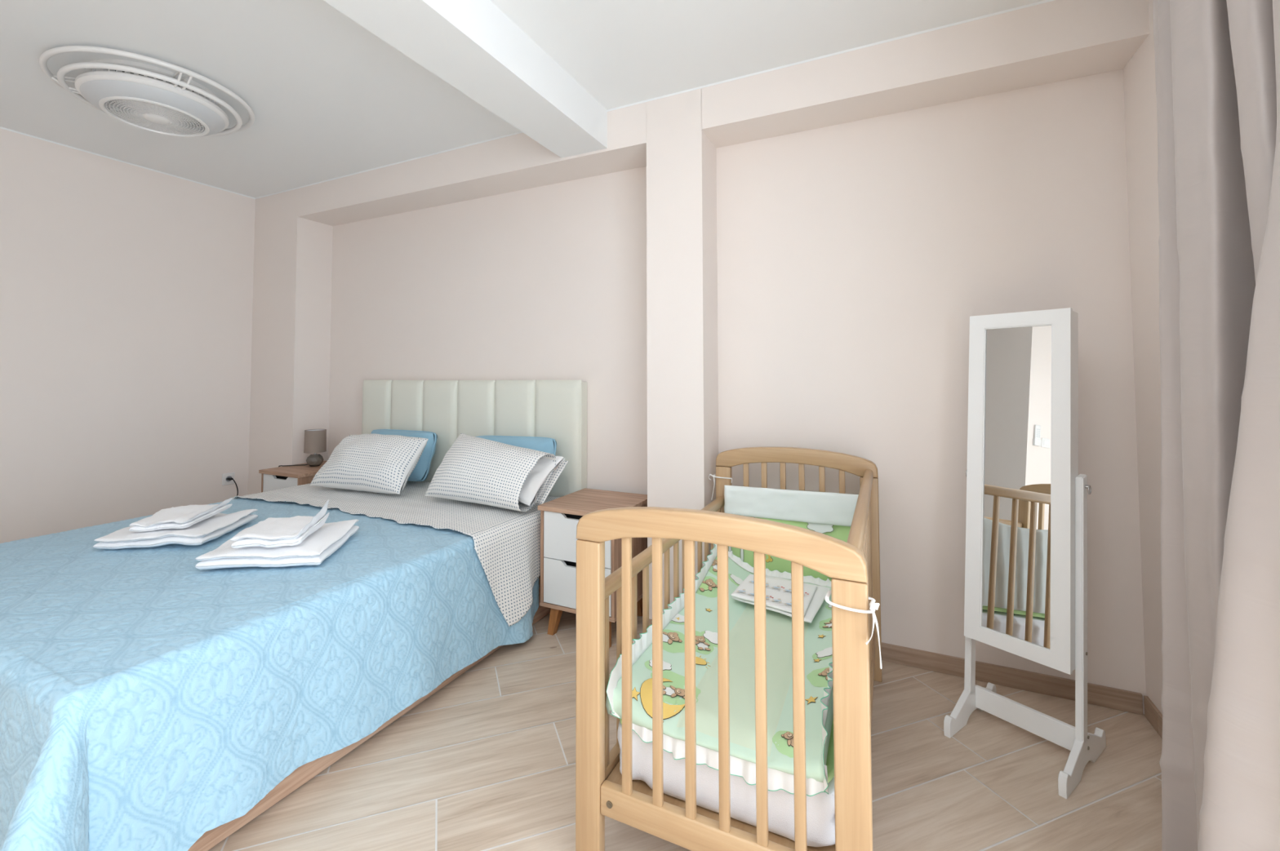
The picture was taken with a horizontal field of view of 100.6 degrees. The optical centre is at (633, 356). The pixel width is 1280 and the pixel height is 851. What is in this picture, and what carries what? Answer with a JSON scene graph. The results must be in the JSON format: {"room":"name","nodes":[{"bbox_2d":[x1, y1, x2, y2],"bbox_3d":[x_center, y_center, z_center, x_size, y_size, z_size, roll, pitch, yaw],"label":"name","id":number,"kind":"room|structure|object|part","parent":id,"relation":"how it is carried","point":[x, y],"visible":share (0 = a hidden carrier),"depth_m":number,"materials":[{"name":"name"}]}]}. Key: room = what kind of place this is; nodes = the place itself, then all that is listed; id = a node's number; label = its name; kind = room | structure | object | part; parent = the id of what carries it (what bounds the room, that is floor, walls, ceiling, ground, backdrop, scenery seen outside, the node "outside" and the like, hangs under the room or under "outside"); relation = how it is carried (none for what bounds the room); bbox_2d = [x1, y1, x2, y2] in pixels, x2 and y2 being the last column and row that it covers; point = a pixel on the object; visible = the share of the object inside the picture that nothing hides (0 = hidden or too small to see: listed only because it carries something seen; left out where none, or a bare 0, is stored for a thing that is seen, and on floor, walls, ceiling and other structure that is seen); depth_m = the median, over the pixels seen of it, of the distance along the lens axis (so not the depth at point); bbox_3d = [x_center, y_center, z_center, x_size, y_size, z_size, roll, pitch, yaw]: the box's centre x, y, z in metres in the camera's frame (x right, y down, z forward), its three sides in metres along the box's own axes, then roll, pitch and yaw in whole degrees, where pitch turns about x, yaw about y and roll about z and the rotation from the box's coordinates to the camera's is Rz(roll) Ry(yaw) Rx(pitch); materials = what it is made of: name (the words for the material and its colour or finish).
{"room":"bedroom","nodes":[
{"label":"bedroom","id":0,"kind":"room"},
{"bbox_2d":[0,128,255,543],"bbox_3d":[-3.706,0.037,2.702,0.150,2.650,3.172,-1,-2,26],"label":"wall","id":1,"kind":"structure","parent":0,"point":[126,290],"depth_m":3.38,"materials":[{"name":"beige paint"}]},
{"bbox_2d":[222,472,235,485],"bbox_3d":[-3.001,0.908,3.938,0.012,0.086,0.082,-1,-2,26],"label":"wall socket","id":2,"kind":"object","parent":1,"relation":"attached to","point":[224,476],"visible":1,"depth_m":3.93,"materials":[{"name":"white plastic"}]},
{"bbox_2d":[0,0,1044,198],"bbox_3d":[-1.566,-1.418,0.965,5.568,0.120,5.377,-1,-2,26],"label":"ceiling","id":3,"kind":"structure","parent":0,"point":[328,98],"depth_m":2.34,"materials":[{"name":"white paint"}]},
{"bbox_2d":[39,45,254,137],"bbox_3d":[-2.304,-1.216,2.572,0.767,0.160,0.767,-2,-3,35],"label":"ceiling light","id":4,"kind":"object","parent":3,"relation":"attached to","point":[147,97],"visible":1,"depth_m":2.42,"materials":[{"name":"white plastic"}]},
{"bbox_2d":[79,79,225,136],"bbox_3d":[-2.304,-1.175,2.570,0.524,0.044,0.524,-1,-2,26],"label":"diffuser","id":5,"kind":"object","parent":4,"relation":"attached to","point":[153,106],"depth_m":2.48,"materials":[{"name":"grey plastic"}]},
{"bbox_2d":[98,96,209,137],"bbox_3d":[-2.304,-1.156,2.570,0.398,0.020,0.398,-1,-2,26],"label":"grille","id":6,"kind":"object","parent":4,"relation":"attached to","point":[156,114],"depth_m":2.54,"materials":[{"name":"white plastic"}]},
{"bbox_3d":[-2.305,-1.177,2.571,0.333,0.021,0.342,-1,-2,26],"label":"blade","id":7,"kind":"part","parent":4,"relation":"part of","materials":[{"name":"grey plastic"}]},
{"bbox_2d":[323,0,607,158],"bbox_3d":[-1.311,-1.271,0.683,0.284,0.214,4.802,-1,-2,26],"label":"ceiling beam","id":8,"kind":"structure","parent":3,"relation":"attached to","point":[473,46],"depth_m":2.09,"materials":[{"name":"white paint"}]},
{"bbox_3d":[0.613,-1.382,-0.191,0.120,0.045,3.900,-1,-2,26],"label":"rail","id":9,"kind":"object","parent":3,"relation":"attached to","visible":0},
{"bbox_2d":[1152,0,1279,850],"bbox_3d":[1.194,-0.013,1.022,0.355,2.592,0.824,-1,-2,26],"label":"curtain","id":10,"kind":"object","parent":9,"relation":"hanging from","point":[1217,62],"visible":1,"depth_m":1.14,"materials":[{"name":"grey fabric"}]},
{"bbox_2d":[208,611,1162,850],"bbox_3d":[-1.561,1.291,0.863,5.468,0.001,5.277,-1,-2,26],"label":"floor","id":11,"kind":"structure","parent":0,"point":[486,762],"depth_m":1.66,"materials":[{"name":"brown wood"}]},
{"bbox_2d":[258,461,327,492],"bbox_3d":[-2.263,1.089,3.722,0.430,0.620,0.450,-1,-2,26],"label":"nightstand","id":12,"kind":"object","parent":11,"relation":"on","point":[285,477],"visible":0.26,"depth_m":3.57,"materials":[{"name":"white wood"}]},
{"bbox_3d":[-2.438,1.028,3.815,0.016,0.448,0.436,-1,-2,26],"label":"panel","id":13,"kind":"part","parent":12,"relation":"part of","materials":[{"name":"brown wood"}]},
{"bbox_2d":[226,429,326,496],"bbox_3d":[-2.606,0.959,3.832,0.827,0.863,0.158,-1,-2,11],"label":"table lamp","id":14,"kind":"object","parent":12,"relation":"on","point":[315,440],"visible":0.73,"depth_m":3.74,"materials":[{"name":"grey fabric"}]},
{"bbox_3d":[-2.647,1.079,3.828,0.683,0.625,0.130,-1,-2,14],"label":"power cord","id":15,"kind":"part","parent":14,"relation":"part of","materials":[{"name":"black plastic"}]},
{"bbox_3d":[-2.268,0.603,3.790,0.138,0.154,0.138,-1,-2,26],"label":"lamp shade","id":16,"kind":"part","parent":14,"relation":"part of","materials":[{"name":"beige fabric"}]},
{"bbox_3d":[-2.352,0.909,3.546,0.372,0.223,0.016,-1,-2,26],"label":"drawer","id":17,"kind":"part","parent":12,"relation":"part of","materials":[{"name":"white wood"}]},
{"bbox_3d":[-2.084,1.021,3.643,0.016,0.448,0.436,-1,-2,26],"label":"panel","id":18,"kind":"part","parent":12,"relation":"part of","materials":[{"name":"brown wood"}]},
{"bbox_2d":[187,379,586,850],"bbox_3d":[-1.550,0.733,2.530,1.836,1.229,2.099,-1,-2,26],"label":"bed","id":19,"kind":"object","parent":11,"relation":"on","point":[557,410],"visible":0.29,"depth_m":3.20,"materials":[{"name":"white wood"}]},
{"bbox_2d":[0,497,538,850],"bbox_3d":[-1.680,1.044,2.224,2.138,0.531,1.916,-1,-2,26],"label":"bedspread","id":20,"kind":"object","parent":19,"relation":"on","point":[150,700],"visible":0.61,"depth_m":1.53,"materials":[{"name":"blue fabric"}]},
{"bbox_2d":[93,509,257,549],"bbox_3d":[-1.985,0.748,2.336,0.427,0.063,0.444,0,-2,-8],"label":"bath towel","id":21,"kind":"object","parent":20,"relation":"on","point":[216,526],"visible":0.77,"depth_m":2.17,"materials":[{"name":"white fabric"}]},
{"bbox_2d":[128,497,232,532],"bbox_3d":[-1.971,0.688,2.325,0.242,0.062,0.323,0,-2,-14],"label":"hand towel","id":22,"kind":"object","parent":21,"relation":"on","point":[181,517],"visible":1,"depth_m":2.25,"materials":[{"name":"white fabric"}]},
{"bbox_2d":[195,519,359,569],"bbox_3d":[-1.385,0.738,2.116,0.433,0.066,0.480,0,-2,-10],"label":"bath towel","id":23,"kind":"object","parent":20,"relation":"on","point":[329,538],"visible":0.68,"depth_m":1.93,"materials":[{"name":"white fabric"}]},
{"bbox_2d":[230,500,328,548],"bbox_3d":[-1.364,0.649,2.074,0.247,0.107,0.318,0,-2,-11],"label":"hand towel","id":24,"kind":"object","parent":23,"relation":"on","point":[271,532],"visible":1,"depth_m":1.99,"materials":[{"name":"white fabric"}]},
{"bbox_2d":[231,480,559,626],"bbox_3d":[-1.293,1.015,2.994,1.896,0.446,0.795,-1,-2,26],"label":"sheet","id":25,"kind":"object","parent":20,"relation":"on","point":[507,542],"visible":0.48,"depth_m":2.60,"materials":[{"name":"fabric"}]},
{"bbox_2d":[309,434,428,494],"bbox_3d":[-1.578,0.635,3.188,0.716,0.329,0.322,-1,-2,26],"label":"bed pillow","id":26,"kind":"object","parent":25,"relation":"on","point":[369,463],"visible":1,"depth_m":3.08,"materials":[{"name":"fabric"}]},
{"bbox_2d":[370,429,437,481],"bbox_3d":[-1.533,0.637,3.465,0.603,0.307,0.179,-1,-2,26],"label":"cushion","id":27,"kind":"object","parent":25,"relation":"on","point":[420,473],"visible":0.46,"depth_m":3.34,"materials":[{"name":"blue fabric"}]},
{"bbox_2d":[424,433,568,511],"bbox_3d":[-0.755,0.607,2.846,0.750,0.338,0.358,-1,-2,26],"label":"bed pillow","id":28,"kind":"object","parent":25,"relation":"on","point":[476,470],"visible":1,"depth_m":2.72,"materials":[{"name":"fabric"}]},
{"bbox_2d":[475,435,556,455],"bbox_3d":[-0.721,0.618,3.068,0.616,0.312,0.174,-1,-2,26],"label":"cushion","id":29,"kind":"object","parent":25,"relation":"on","point":[547,445],"visible":0.24,"depth_m":3.00,"materials":[{"name":"blue fabric"}]},
{"bbox_3d":[-1.575,1.199,2.485,1.758,0.295,2.025,-1,-2,26],"label":"frame","id":30,"kind":"part","parent":19,"relation":"part of","materials":[{"name":"brown wood"}]},
{"bbox_3d":[-1.822,0.757,3.739,0.290,1.183,0.030,-1,-2,26],"label":"padded panel","id":31,"kind":"part","parent":19,"relation":"part of","materials":[{"name":"white leather"}]},
{"bbox_3d":[-1.552,0.751,3.609,0.303,1.179,0.030,-1,-2,26],"label":"padded panel","id":32,"kind":"part","parent":19,"relation":"part of","materials":[{"name":"white leather"}]},
{"bbox_3d":[-1.278,0.746,3.476,0.301,1.178,0.030,-1,-2,26],"label":"padded panel","id":33,"kind":"part","parent":19,"relation":"part of","materials":[{"name":"white leather"}]},
{"bbox_3d":[-1.004,0.741,3.343,0.302,1.181,0.030,-1,-2,26],"label":"padded panel","id":34,"kind":"part","parent":19,"relation":"part of","materials":[{"name":"white leather"}]},
{"bbox_3d":[-1.108,0.750,3.444,1.836,1.172,0.069,-1,-2,26],"label":"headboard","id":35,"kind":"part","parent":19,"relation":"part of","materials":[{"name":"white leather"}]},
{"bbox_3d":[-0.729,0.736,3.210,0.303,1.184,0.030,-1,-2,26],"label":"padded panel","id":36,"kind":"part","parent":19,"relation":"part of","materials":[{"name":"white leather"}]},
{"bbox_3d":[-0.446,0.730,3.074,0.319,1.186,0.030,-1,-2,26],"label":"padded panel","id":37,"kind":"part","parent":19,"relation":"part of","materials":[{"name":"white leather"}]},
{"bbox_2d":[537,488,647,648],"bbox_3d":[-0.179,1.047,2.709,0.430,0.620,0.450,-1,-2,26],"label":"nightstand","id":38,"kind":"object","parent":11,"relation":"on","point":[560,517],"visible":0.55,"depth_m":2.58,"materials":[{"name":"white wood"}]},
{"bbox_3d":[-0.355,0.987,2.802,0.016,0.448,0.436,-1,-2,26],"label":"panel","id":39,"kind":"part","parent":38,"relation":"part of","materials":[{"name":"brown wood"}]},
{"bbox_3d":[-0.379,1.287,2.602,0.062,0.133,0.058,-1,-2,26],"label":"leg","id":40,"kind":"part","parent":38,"relation":"part of","materials":[{"name":"brown wood"}]},
{"bbox_3d":[-0.268,0.868,2.533,0.372,0.223,0.016,-1,-2,26],"label":"drawer","id":41,"kind":"part","parent":38,"relation":"part of","materials":[{"name":"white wood"}]},
{"bbox_3d":[-0.268,1.090,2.525,0.372,0.213,0.016,-1,-2,26],"label":"drawer","id":42,"kind":"part","parent":38,"relation":"part of","materials":[{"name":"white wood"}]},
{"bbox_3d":[-0.177,1.215,2.707,0.414,0.017,0.438,-1,-2,26],"label":"panel","id":43,"kind":"part","parent":38,"relation":"part of","materials":[{"name":"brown wood"}]},
{"bbox_3d":[-0.132,1.282,2.483,0.062,0.133,0.058,-1,-2,26],"label":"leg","id":44,"kind":"part","parent":38,"relation":"part of","materials":[{"name":"brown wood"}]},
{"bbox_3d":[0.000,0.980,2.630,0.016,0.448,0.436,-1,-2,26],"label":"panel","id":45,"kind":"part","parent":38,"relation":"part of","materials":[{"name":"brown wood"}]},
{"bbox_3d":[0.018,1.293,2.793,0.062,0.133,0.058,-1,-2,26],"label":"leg","id":46,"kind":"part","parent":38,"relation":"part of","materials":[{"name":"brown wood"}]},
{"bbox_2d":[575,446,882,850],"bbox_3d":[0.440,0.854,1.794,0.696,0.936,1.281,-1,-2,26],"label":"crib","id":47,"kind":"object","parent":11,"relation":"on","point":[853,566],"visible":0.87,"depth_m":1.25,"materials":[{"name":"brown wood"}]},
{"bbox_3d":[-0.111,0.892,1.367,0.070,0.830,0.034,-1,-2,26],"label":"post","id":48,"kind":"part","parent":47,"relation":"part of","materials":[{"name":"brown wood"}]},
{"bbox_3d":[0.156,1.146,1.919,0.028,0.048,1.210,-1,-2,26],"label":"rail","id":49,"kind":"part","parent":47,"relation":"part of","materials":[{"name":"brown wood"}]},
{"bbox_3d":[0.155,0.652,1.938,0.034,0.044,1.210,-1,-2,26],"label":"rail","id":50,"kind":"part","parent":47,"relation":"part of","materials":[{"name":"brown wood"}]},
{"bbox_3d":[0.172,1.109,1.224,0.555,0.070,0.028,-1,-2,26],"label":"rail","id":51,"kind":"part","parent":47,"relation":"part of","materials":[{"name":"brown wood"}]},
{"bbox_3d":[0.440,1.141,1.783,0.596,0.020,1.205,-1,-2,26],"label":"board","id":52,"kind":"part","parent":47,"relation":"part of","materials":[{"name":"brown wood"}]},
{"bbox_3d":[0.426,0.932,2.487,0.070,0.830,0.034,-1,-2,26],"label":"post","id":53,"kind":"part","parent":47,"relation":"part of","materials":[{"name":"brown wood"}]},
{"bbox_2d":[617,722,835,847],"bbox_3d":[0.438,1.062,1.785,0.579,0.136,1.115,-1,-2,26],"label":"mattress","id":54,"kind":"object","parent":47,"relation":"on","point":[820,809],"visible":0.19,"depth_m":1.26,"materials":[{"name":"white fabric"}]},
{"bbox_2d":[619,719,834,783],"bbox_3d":[0.429,0.983,1.786,0.557,0.025,1.094,-1,-2,26],"label":"sheet","id":55,"kind":"object","parent":54,"relation":"on","point":[830,757],"visible":0.07,"depth_m":1.26,"materials":[{"name":"green fabric"}]},
{"bbox_2d":[605,544,833,796],"bbox_3d":[0.406,0.889,1.745,0.564,0.239,1.082,-1,-2,26],"label":"quilt","id":56,"kind":"object","parent":55,"relation":"on","point":[818,651],"visible":0.58,"depth_m":1.45,"materials":[{"name":"green fabric"}]},
{"bbox_2d":[731,574,830,623],"bbox_3d":[0.549,0.890,1.998,0.306,0.034,0.335,-1,-2,31],"label":"linens","id":57,"kind":"object","parent":56,"relation":"on","point":[778,590],"visible":0.65,"depth_m":1.96,"materials":[{"name":"white fabric"}]},
{"bbox_2d":[708,474,882,669],"bbox_3d":[0.672,0.746,1.788,0.589,0.449,1.473,0,-2,-2],"label":"bumper cover","id":58,"kind":"object","parent":47,"relation":"attached to","point":[828,513],"visible":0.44,"depth_m":2.28,"materials":[{"name":"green fabric"}]},
{"bbox_3d":[0.687,0.808,2.317,0.576,0.365,0.048,-1,-2,26],"label":"panel","id":59,"kind":"part","parent":58,"relation":"part of","materials":[{"name":"green fabric"}]},
{"bbox_3d":[0.453,0.880,1.096,0.070,0.830,0.034,-1,-2,26],"label":"post","id":60,"kind":"part","parent":47,"relation":"part of","materials":[{"name":"brown wood"}]},
{"bbox_3d":[0.722,0.472,1.673,0.034,0.044,1.210,-1,-2,26],"label":"rail","id":61,"kind":"part","parent":47,"relation":"part of","materials":[{"name":"brown wood"}]},
{"bbox_3d":[0.991,0.921,2.217,0.070,0.830,0.034,-1,-2,26],"label":"post","id":62,"kind":"part","parent":47,"relation":"part of","materials":[{"name":"brown wood"}]},
{"bbox_3d":[0.723,1.135,1.648,0.028,0.048,1.210,-1,-2,26],"label":"rail","id":63,"kind":"part","parent":47,"relation":"part of","materials":[{"name":"brown wood"}]},
{"bbox_2d":[943,307,1106,799],"bbox_3d":[1.338,0.581,1.851,0.384,1.482,0.372,1,-3,-35],"label":"mirror","id":64,"kind":"object","parent":11,"relation":"on","point":[1026,560],"visible":1,"depth_m":1.82,"materials":[{"name":"white paint"}]},
{"bbox_2d":[982,325,1051,649],"bbox_3d":[1.339,0.426,1.857,0.005,1.081,0.215,8,-6,-35],"label":"mirror glass","id":65,"kind":"object","parent":64,"relation":"attached to","point":[1016,580],"depth_m":1.85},
{"bbox_3d":[1.338,0.425,1.857,0.018,1.174,0.309,8,-6,-35],"label":"door frame","id":66,"kind":"part","parent":64,"relation":"part of","materials":[{"name":"white paint"}]},
{"bbox_3d":[1.495,0.439,1.749,0.026,0.032,0.015,1,-3,-35],"label":"knob","id":67,"kind":"part","parent":64,"relation":"part of","materials":[{"name":"silver metal"}]},
{"bbox_2d":[248,0,1149,714],"bbox_3d":[-0.484,0.048,3.140,5.568,2.650,0.424,-1,-2,26],"label":"wall","id":68,"kind":"structure","parent":0,"point":[801,255],"depth_m":2.53,"materials":[{"name":"beige paint"}]},
{"bbox_2d":[0,0,1054,199],"bbox_3d":[-1.238,-1.329,1.640,5.268,0.010,3.024,-1,-2,26],"label":"trim","id":69,"kind":"structure","parent":68,"relation":"attached to","point":[1044,1],"depth_m":2.64,"materials":[{"name":"white paint"}]},
{"bbox_2d":[648,618,1142,715],"bbox_3d":[-0.522,1.332,3.023,5.253,0.074,0.287,-1,-2,26],"label":"baseboard","id":70,"kind":"structure","parent":68,"relation":"attached to","point":[1131,702],"depth_m":2.13,"materials":[{"name":"brown wood"}]},
{"bbox_2d":[1123,0,1162,714],"bbox_3d":[0.833,-0.080,-0.352,0.150,2.660,5.189,-1,-2,26],"label":"wall","id":71,"kind":"structure","parent":0,"point":[1139,73],"depth_m":1.91,"materials":[{"name":"beige paint"}]},
{"bbox_2d":[1143,696,1162,739],"bbox_3d":[1.539,1.262,1.235,0.013,0.074,1.607,-1,-2,26],"label":"baseboard","id":72,"kind":"structure","parent":71,"relation":"attached to","point":[1152,713],"depth_m":1.89,"materials":[{"name":"brown wood"}]}
]}

